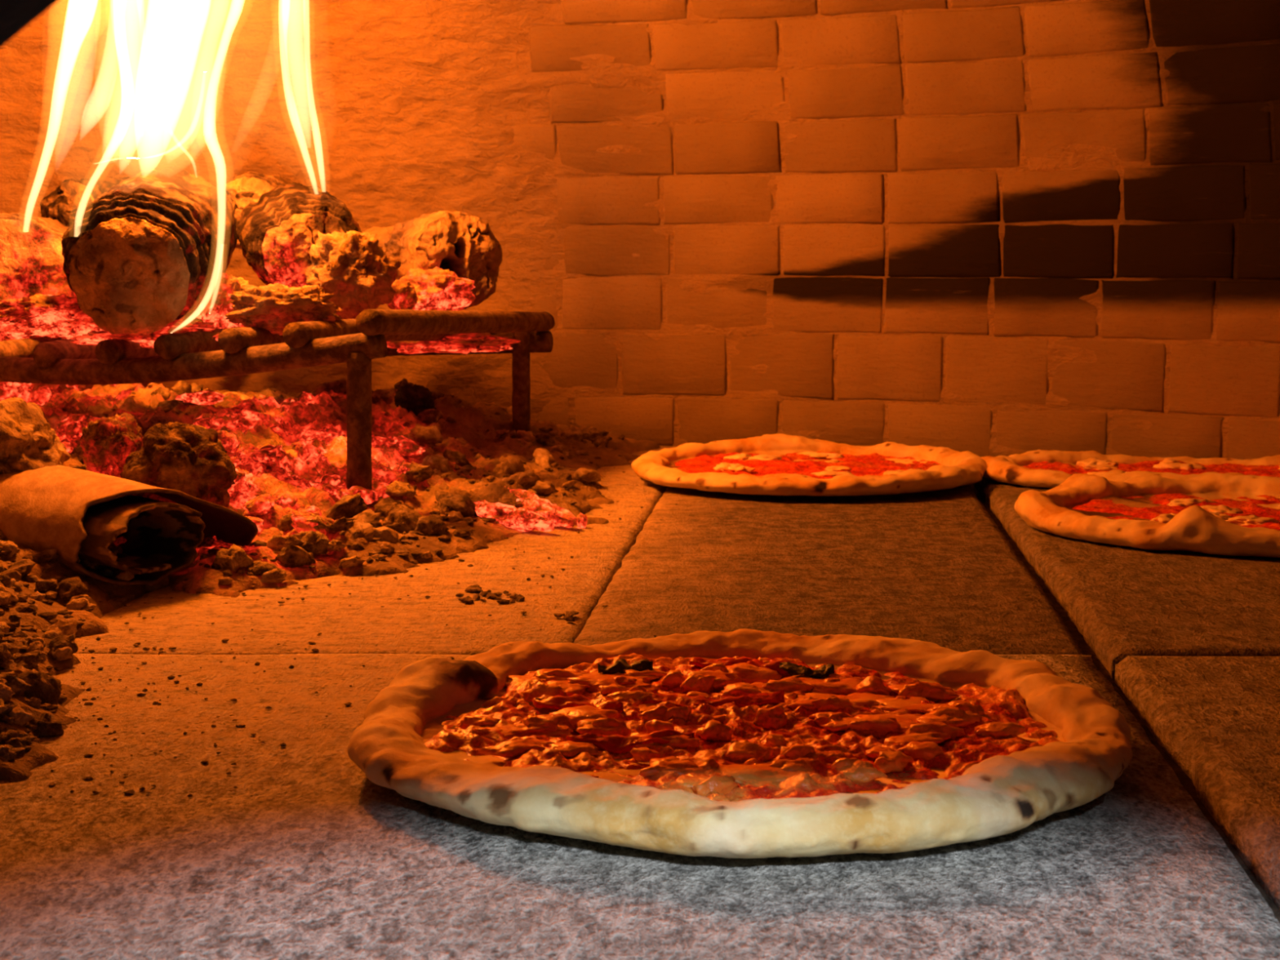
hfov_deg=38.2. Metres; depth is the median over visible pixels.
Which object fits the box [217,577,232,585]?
ash clinker
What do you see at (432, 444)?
ash clinker
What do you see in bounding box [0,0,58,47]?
wall
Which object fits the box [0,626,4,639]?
cinder
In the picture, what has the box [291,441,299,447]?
ember coal
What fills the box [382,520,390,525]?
cinder
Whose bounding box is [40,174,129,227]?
log
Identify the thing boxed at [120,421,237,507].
chunk
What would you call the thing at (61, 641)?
cinder
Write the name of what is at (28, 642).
cinder
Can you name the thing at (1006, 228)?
wall
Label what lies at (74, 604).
ash clinker
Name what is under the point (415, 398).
chunk
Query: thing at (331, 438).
ember coal
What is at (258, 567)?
cinder
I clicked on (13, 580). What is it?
cinder
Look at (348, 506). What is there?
cinder
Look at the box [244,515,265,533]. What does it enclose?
ember coal
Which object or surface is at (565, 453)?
ash clinker
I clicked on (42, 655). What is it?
ash clinker
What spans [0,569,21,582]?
cinder
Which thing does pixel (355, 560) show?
ash clinker
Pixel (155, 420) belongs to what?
cinder
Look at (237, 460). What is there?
ember coal
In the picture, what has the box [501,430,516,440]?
cinder
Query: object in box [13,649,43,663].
cinder
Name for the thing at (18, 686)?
cinder
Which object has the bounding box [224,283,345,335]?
chunk
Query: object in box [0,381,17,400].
ember coal
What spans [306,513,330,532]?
ash clinker
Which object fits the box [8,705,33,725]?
ash clinker
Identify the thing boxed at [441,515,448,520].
cinder
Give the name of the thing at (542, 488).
ash clinker
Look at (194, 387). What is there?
cinder
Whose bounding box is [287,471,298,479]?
ember coal
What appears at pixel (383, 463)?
ember coal
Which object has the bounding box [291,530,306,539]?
ash clinker
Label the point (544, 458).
ash clinker
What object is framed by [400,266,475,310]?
chunk
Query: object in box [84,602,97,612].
ash clinker
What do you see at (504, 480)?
ash clinker
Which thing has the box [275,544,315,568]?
cinder
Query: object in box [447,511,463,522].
ash clinker
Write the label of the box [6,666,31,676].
ash clinker
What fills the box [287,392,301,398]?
ash clinker
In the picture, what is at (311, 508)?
ember coal
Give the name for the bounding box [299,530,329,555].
cinder
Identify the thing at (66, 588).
cinder
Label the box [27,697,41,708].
cinder
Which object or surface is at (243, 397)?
ash clinker
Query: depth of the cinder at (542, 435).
1.56 m
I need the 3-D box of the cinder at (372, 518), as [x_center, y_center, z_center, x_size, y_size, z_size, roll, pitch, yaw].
[-0.165,0.028,1.110,0.022,0.015,0.030,5,9,38]
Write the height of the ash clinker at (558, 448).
0.007 m
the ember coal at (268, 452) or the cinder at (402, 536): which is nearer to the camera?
the cinder at (402, 536)
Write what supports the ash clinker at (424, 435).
on the embers
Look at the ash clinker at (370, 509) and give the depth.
1.15 m
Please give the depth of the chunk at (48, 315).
1.24 m
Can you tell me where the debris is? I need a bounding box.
[0,384,677,797]
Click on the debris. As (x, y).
(375, 554)
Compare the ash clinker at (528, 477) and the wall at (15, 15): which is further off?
the ash clinker at (528, 477)
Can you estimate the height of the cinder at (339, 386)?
0.019 m
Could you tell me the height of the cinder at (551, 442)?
0.013 m
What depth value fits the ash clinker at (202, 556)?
1.02 m
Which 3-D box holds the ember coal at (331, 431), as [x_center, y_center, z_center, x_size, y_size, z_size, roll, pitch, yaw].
[-0.231,-0.035,1.390,0.015,0.010,0.011,-1,7,-6]
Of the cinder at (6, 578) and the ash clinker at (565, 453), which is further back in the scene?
the ash clinker at (565, 453)
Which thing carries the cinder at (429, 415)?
on the embers
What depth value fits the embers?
1.27 m
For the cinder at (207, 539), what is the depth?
1.06 m
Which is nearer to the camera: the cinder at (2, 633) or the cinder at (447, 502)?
the cinder at (2, 633)
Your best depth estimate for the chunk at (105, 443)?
1.09 m
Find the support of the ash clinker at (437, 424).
on the embers
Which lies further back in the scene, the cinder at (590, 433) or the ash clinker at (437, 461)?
the cinder at (590, 433)
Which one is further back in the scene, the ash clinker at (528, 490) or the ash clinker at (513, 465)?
the ash clinker at (513, 465)
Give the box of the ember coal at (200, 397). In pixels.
[175,390,225,404]
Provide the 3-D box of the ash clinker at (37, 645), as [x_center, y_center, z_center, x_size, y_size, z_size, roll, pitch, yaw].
[-0.263,0.074,0.804,0.007,0.007,0.010,0,7,-1]
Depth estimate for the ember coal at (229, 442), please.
1.23 m
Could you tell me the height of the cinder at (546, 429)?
0.007 m
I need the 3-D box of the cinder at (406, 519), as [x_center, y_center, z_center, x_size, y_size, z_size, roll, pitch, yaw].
[-0.143,0.026,1.146,0.026,0.021,0.021,-3,8,-23]
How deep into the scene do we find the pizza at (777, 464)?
1.45 m
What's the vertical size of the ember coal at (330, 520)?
0.010 m
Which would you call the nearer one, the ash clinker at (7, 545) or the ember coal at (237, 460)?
the ash clinker at (7, 545)
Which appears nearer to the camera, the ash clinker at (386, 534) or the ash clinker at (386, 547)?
the ash clinker at (386, 547)
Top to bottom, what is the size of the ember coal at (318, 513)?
0.010 m
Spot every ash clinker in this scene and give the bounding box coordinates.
[0,529,5,539]
[0,540,17,557]
[0,585,17,603]
[0,591,11,605]
[0,621,9,633]
[0,677,8,684]
[0,682,15,702]
[0,705,8,713]
[6,666,22,672]
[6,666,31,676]
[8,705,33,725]
[26,640,44,653]
[28,591,45,601]
[31,636,45,646]
[37,649,46,662]
[44,626,62,637]
[48,617,77,635]
[53,646,73,660]
[66,597,88,609]
[69,594,91,601]
[72,445,82,454]
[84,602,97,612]
[85,405,111,417]
[111,568,134,587]
[196,541,211,548]
[200,553,208,559]
[213,543,253,571]
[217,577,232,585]
[222,391,250,399]
[260,568,286,583]
[266,535,303,550]
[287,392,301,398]
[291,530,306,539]
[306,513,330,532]
[327,538,346,552]
[335,400,343,404]
[338,555,365,568]
[346,519,374,541]
[362,508,374,513]
[373,526,402,543]
[379,542,395,553]
[385,480,416,498]
[401,503,414,510]
[404,423,443,445]
[421,453,453,472]
[421,551,431,558]
[426,422,443,433]
[426,442,435,448]
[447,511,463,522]
[486,475,494,481]
[493,462,504,474]
[502,405,512,413]
[502,457,525,475]
[502,477,514,483]
[510,470,537,487]
[515,430,535,442]
[527,488,537,493]
[530,480,558,495]
[533,448,554,468]
[548,430,557,435]
[549,444,564,452]
[560,426,583,441]
[561,451,568,457]
[562,480,575,488]
[573,467,601,483]
[582,439,591,444]
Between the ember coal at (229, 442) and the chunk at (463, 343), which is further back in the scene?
the chunk at (463, 343)
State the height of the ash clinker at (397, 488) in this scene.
0.012 m
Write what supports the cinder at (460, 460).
on the embers
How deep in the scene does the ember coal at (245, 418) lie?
1.34 m
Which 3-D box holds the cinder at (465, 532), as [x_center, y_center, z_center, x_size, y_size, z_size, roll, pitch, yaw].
[-0.110,0.034,1.141,0.012,0.006,0.009,3,7,20]
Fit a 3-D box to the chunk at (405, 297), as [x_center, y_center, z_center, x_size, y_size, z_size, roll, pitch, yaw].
[-0.174,-0.134,1.353,0.023,0.028,0.022,-3,8,-25]
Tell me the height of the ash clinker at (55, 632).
0.008 m
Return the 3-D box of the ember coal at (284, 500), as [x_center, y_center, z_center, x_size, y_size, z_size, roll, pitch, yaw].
[-0.222,0.015,1.155,0.017,0.013,0.022,-2,7,-15]
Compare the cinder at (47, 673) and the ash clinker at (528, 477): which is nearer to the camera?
the cinder at (47, 673)
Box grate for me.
[0,309,555,489]
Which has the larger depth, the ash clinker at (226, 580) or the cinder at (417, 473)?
the cinder at (417, 473)
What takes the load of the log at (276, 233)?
on the chunk
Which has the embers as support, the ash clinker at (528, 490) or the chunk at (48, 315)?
the ash clinker at (528, 490)
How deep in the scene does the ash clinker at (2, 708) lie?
0.68 m
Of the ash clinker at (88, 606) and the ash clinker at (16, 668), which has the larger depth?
the ash clinker at (88, 606)
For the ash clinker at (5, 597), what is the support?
on the embers
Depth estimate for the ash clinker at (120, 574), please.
0.98 m
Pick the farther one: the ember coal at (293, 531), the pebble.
the ember coal at (293, 531)
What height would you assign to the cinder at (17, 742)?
0.008 m
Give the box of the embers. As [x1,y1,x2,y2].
[0,382,660,782]
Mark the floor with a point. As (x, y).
(1180, 860)
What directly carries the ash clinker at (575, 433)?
on the embers
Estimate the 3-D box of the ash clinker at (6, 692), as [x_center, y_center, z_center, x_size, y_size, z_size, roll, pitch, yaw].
[-0.243,0.081,0.698,0.014,0.008,0.009,0,7,1]
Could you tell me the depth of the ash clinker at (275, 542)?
1.06 m
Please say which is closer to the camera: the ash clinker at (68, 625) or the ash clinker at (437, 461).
the ash clinker at (68, 625)
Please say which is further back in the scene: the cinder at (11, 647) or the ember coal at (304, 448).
the ember coal at (304, 448)
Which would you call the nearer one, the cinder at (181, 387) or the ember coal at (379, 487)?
the ember coal at (379, 487)
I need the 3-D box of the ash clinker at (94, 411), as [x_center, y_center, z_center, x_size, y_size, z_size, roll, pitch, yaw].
[-0.418,-0.049,1.432,0.023,0.018,0.020,4,8,27]
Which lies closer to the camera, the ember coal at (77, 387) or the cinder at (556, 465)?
the cinder at (556, 465)
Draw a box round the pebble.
[17,671,61,705]
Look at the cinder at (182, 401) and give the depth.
1.45 m
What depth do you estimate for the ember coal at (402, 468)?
1.28 m
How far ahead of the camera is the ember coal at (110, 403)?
1.48 m
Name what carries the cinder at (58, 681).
on the embers
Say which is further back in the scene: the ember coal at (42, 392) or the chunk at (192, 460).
the ember coal at (42, 392)
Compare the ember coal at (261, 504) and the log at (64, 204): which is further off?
the log at (64, 204)
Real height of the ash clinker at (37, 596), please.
0.006 m
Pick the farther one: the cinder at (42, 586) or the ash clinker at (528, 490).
the ash clinker at (528, 490)
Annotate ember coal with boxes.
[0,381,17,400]
[29,383,57,404]
[51,384,59,390]
[56,413,100,440]
[62,441,73,453]
[67,384,85,390]
[97,392,115,399]
[103,398,114,407]
[110,383,138,386]
[175,390,225,404]
[193,413,225,428]
[217,430,239,453]
[227,468,249,493]
[230,408,279,429]
[230,455,243,466]
[235,444,257,453]
[244,444,286,462]
[244,493,275,515]
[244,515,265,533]
[273,492,297,509]
[280,404,288,412]
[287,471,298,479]
[289,528,298,535]
[290,511,326,534]
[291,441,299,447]
[293,502,304,511]
[295,438,327,460]
[297,505,322,515]
[298,509,321,515]
[301,391,312,399]
[319,483,347,497]
[320,474,343,485]
[320,515,334,524]
[324,426,342,436]
[327,434,346,444]
[335,488,355,499]
[348,485,377,504]
[371,435,393,448]
[371,478,389,497]
[381,462,390,466]
[388,435,425,459]
[398,465,409,473]
[472,499,555,531]
[508,488,557,506]
[519,499,577,528]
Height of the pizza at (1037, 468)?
0.017 m
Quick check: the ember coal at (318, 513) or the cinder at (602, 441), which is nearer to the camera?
the ember coal at (318, 513)
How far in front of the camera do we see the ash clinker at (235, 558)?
1.01 m
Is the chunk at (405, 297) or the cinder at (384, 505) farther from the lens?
the chunk at (405, 297)
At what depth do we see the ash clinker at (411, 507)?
1.19 m
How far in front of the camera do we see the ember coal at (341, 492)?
1.17 m
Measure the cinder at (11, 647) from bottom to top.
0.006 m
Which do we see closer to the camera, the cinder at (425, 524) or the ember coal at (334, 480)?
the cinder at (425, 524)
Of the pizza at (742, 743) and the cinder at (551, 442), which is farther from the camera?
the cinder at (551, 442)
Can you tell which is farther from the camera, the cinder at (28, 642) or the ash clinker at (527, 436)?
the ash clinker at (527, 436)
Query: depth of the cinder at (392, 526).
1.12 m
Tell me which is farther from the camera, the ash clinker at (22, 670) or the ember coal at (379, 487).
the ember coal at (379, 487)
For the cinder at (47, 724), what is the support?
on the embers
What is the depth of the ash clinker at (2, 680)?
0.71 m
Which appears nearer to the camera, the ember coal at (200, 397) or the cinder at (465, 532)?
the cinder at (465, 532)
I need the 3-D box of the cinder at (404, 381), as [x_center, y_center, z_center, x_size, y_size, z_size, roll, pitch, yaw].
[-0.209,-0.081,1.643,0.019,0.020,0.018,-6,9,-42]
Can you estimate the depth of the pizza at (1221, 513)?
1.19 m
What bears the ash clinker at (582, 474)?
on the embers
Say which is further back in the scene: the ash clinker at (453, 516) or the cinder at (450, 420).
the cinder at (450, 420)
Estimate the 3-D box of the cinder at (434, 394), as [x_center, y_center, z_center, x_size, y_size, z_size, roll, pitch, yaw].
[-0.183,-0.072,1.639,0.027,0.016,0.025,2,7,18]
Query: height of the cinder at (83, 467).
0.017 m
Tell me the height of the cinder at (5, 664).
0.007 m
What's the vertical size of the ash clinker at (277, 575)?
0.010 m
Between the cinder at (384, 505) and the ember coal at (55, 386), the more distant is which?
the ember coal at (55, 386)
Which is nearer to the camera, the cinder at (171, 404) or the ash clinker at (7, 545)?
the ash clinker at (7, 545)
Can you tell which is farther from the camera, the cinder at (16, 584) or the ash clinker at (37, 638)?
the cinder at (16, 584)
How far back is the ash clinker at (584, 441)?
1.65 m
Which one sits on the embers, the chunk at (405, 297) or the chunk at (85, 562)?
the chunk at (85, 562)
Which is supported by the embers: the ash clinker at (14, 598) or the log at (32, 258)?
the ash clinker at (14, 598)
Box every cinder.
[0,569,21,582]
[0,573,11,584]
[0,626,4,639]
[0,641,11,659]
[0,642,18,656]
[0,656,13,669]
[0,675,31,697]
[0,698,13,715]
[0,728,23,743]
[0,744,17,759]
[3,577,15,584]
[3,581,22,592]
[4,737,26,748]
[8,559,35,580]
[8,613,20,622]
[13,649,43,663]
[22,638,33,645]
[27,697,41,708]
[30,712,63,737]
[32,549,59,563]
[34,578,57,592]
[39,741,52,744]
[40,671,52,675]
[48,634,78,654]
[48,675,61,686]
[51,576,87,599]
[77,464,86,470]
[149,415,175,425]
[154,386,170,400]
[154,400,178,408]
[170,380,191,395]
[175,409,182,413]
[178,392,198,405]
[190,382,203,391]
[203,533,215,545]
[211,563,221,569]
[247,560,274,575]
[274,394,284,404]
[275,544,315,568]
[276,513,293,532]
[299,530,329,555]
[312,378,346,395]
[324,493,367,519]
[328,516,354,533]
[346,541,364,550]
[352,511,382,528]
[371,389,398,404]
[371,415,374,426]
[373,497,401,517]
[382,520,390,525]
[384,524,396,530]
[387,504,422,533]
[394,377,413,389]
[398,533,408,541]
[404,462,435,483]
[414,514,448,536]
[417,408,443,423]
[430,391,444,400]
[431,502,439,510]
[434,489,475,518]
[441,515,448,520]
[443,449,472,466]
[445,417,456,422]
[452,528,472,537]
[455,465,476,475]
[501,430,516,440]
[533,432,550,439]
[538,426,553,433]
[541,435,556,446]
[550,462,560,468]
[556,473,572,481]
[581,426,608,441]
[591,435,609,448]
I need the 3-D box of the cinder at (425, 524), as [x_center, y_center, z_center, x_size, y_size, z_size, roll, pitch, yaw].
[-0.128,0.030,1.139,0.020,0.017,0.018,2,7,13]
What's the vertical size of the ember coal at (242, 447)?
0.013 m
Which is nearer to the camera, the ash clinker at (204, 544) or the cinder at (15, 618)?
the cinder at (15, 618)
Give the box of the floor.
[0,445,1279,959]
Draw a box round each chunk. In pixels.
[0,293,107,339]
[0,397,71,474]
[60,320,220,347]
[79,546,119,570]
[80,412,143,477]
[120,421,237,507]
[195,272,248,328]
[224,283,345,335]
[304,230,400,319]
[386,333,519,354]
[387,277,417,309]
[394,383,436,416]
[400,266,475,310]
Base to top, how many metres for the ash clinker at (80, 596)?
0.006 m
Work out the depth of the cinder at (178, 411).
1.44 m
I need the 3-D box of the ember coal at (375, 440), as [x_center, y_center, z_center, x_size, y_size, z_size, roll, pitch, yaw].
[-0.193,-0.025,1.399,0.023,0.016,0.017,-2,7,-15]
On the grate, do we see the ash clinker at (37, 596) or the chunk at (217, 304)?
the chunk at (217, 304)
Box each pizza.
[346,628,1132,858]
[631,433,986,496]
[980,449,1279,488]
[1013,473,1279,557]
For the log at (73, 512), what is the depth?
0.99 m
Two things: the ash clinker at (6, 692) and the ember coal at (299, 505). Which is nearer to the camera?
the ash clinker at (6, 692)
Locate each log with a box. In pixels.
[0,213,76,341]
[0,465,257,585]
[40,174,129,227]
[61,167,237,335]
[222,171,293,249]
[235,182,361,287]
[362,210,502,310]
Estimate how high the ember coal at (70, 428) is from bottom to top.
0.020 m
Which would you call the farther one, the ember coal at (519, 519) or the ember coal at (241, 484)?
the ember coal at (519, 519)
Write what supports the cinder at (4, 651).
on the embers
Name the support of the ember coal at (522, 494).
on the embers
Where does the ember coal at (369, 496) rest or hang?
on the embers
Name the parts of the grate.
grate rod, grate rod, grate rod, grate rod, rail, grate rod, grate rod, rail, leg, grate rod, grate rod, leg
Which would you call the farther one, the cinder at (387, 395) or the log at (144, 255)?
the cinder at (387, 395)
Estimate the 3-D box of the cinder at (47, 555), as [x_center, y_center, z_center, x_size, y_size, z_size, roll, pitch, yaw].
[-0.309,0.040,0.961,0.014,0.009,0.012,-3,8,-21]
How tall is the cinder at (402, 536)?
0.009 m
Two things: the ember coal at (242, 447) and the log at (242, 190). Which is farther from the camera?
the log at (242, 190)
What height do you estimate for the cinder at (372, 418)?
0.014 m
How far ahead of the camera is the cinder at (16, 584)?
0.90 m
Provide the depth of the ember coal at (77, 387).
1.63 m
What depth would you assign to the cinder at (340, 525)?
1.08 m
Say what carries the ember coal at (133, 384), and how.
on the embers
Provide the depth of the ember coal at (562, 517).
1.22 m
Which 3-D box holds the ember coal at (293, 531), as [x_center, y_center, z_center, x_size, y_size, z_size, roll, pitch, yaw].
[-0.204,0.033,1.097,0.009,0.007,0.008,-2,7,-12]
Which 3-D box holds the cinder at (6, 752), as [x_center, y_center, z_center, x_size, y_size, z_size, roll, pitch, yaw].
[-0.225,0.096,0.646,0.014,0.006,0.008,-7,10,-43]
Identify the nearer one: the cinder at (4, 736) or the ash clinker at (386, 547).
the cinder at (4, 736)
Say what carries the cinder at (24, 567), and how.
on the embers
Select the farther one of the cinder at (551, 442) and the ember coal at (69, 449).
the cinder at (551, 442)
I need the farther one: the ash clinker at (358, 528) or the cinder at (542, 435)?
the cinder at (542, 435)
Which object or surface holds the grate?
on the floor
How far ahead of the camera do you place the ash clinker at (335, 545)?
1.06 m
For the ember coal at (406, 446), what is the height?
0.017 m
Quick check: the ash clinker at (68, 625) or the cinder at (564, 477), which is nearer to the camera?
the ash clinker at (68, 625)
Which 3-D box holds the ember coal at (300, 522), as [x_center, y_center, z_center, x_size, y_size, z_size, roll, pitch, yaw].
[-0.194,0.027,1.083,0.021,0.017,0.016,-1,7,-8]
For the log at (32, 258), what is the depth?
1.33 m
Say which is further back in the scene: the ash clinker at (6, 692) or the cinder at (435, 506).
the cinder at (435, 506)
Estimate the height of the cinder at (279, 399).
0.010 m
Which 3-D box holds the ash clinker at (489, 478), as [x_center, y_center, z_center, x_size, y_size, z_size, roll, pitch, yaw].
[-0.107,-0.001,1.328,0.007,0.005,0.006,-7,10,-44]
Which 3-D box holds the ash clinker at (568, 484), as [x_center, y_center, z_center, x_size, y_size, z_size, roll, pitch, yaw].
[-0.053,0.004,1.372,0.012,0.007,0.006,-5,9,-38]
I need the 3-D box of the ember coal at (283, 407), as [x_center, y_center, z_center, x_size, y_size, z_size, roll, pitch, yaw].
[-0.285,-0.057,1.482,0.008,0.008,0.013,-2,7,-14]
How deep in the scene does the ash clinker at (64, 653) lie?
0.81 m
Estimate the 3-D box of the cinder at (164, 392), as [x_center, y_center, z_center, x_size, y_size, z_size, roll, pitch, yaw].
[-0.392,-0.070,1.511,0.017,0.013,0.015,0,7,3]
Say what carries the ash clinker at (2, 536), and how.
on the embers
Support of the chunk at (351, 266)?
on the grate
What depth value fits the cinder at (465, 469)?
1.36 m
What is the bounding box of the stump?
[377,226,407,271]
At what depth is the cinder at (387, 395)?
1.53 m
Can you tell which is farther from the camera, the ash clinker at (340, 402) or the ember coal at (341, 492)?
the ash clinker at (340, 402)
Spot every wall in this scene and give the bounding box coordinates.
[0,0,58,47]
[0,0,1279,459]
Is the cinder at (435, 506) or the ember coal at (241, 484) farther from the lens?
the cinder at (435, 506)
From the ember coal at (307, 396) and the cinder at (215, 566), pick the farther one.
the ember coal at (307, 396)
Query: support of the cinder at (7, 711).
on the embers
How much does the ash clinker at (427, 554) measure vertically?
0.005 m
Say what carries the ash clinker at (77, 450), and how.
on the embers
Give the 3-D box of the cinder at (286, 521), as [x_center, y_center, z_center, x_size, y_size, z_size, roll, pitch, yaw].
[-0.209,0.026,1.106,0.015,0.014,0.013,-1,7,-9]
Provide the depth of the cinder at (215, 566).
1.01 m
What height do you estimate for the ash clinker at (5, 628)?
0.008 m
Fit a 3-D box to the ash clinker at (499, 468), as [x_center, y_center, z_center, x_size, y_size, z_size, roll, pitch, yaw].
[-0.100,-0.006,1.382,0.018,0.018,0.022,1,7,8]
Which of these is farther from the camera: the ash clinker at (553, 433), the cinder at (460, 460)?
the ash clinker at (553, 433)
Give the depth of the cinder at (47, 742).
0.68 m
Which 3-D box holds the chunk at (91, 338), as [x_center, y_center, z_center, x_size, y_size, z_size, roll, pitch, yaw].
[-0.343,-0.103,1.298,0.116,0.020,0.091,0,7,0]
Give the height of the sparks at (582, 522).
0.011 m
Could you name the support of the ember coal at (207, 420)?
on the embers
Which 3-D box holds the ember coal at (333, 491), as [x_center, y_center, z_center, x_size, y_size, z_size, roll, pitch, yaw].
[-0.197,0.007,1.188,0.013,0.010,0.017,6,9,41]
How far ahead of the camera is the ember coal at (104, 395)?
1.53 m
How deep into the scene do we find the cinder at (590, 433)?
1.66 m
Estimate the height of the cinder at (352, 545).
0.007 m
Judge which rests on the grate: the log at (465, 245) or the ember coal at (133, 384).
the log at (465, 245)
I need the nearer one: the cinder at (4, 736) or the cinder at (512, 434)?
the cinder at (4, 736)
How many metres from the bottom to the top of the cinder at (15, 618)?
0.006 m
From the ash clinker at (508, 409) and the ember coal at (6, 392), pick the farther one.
the ash clinker at (508, 409)
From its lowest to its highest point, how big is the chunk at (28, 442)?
0.070 m
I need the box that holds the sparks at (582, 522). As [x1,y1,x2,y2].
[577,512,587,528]

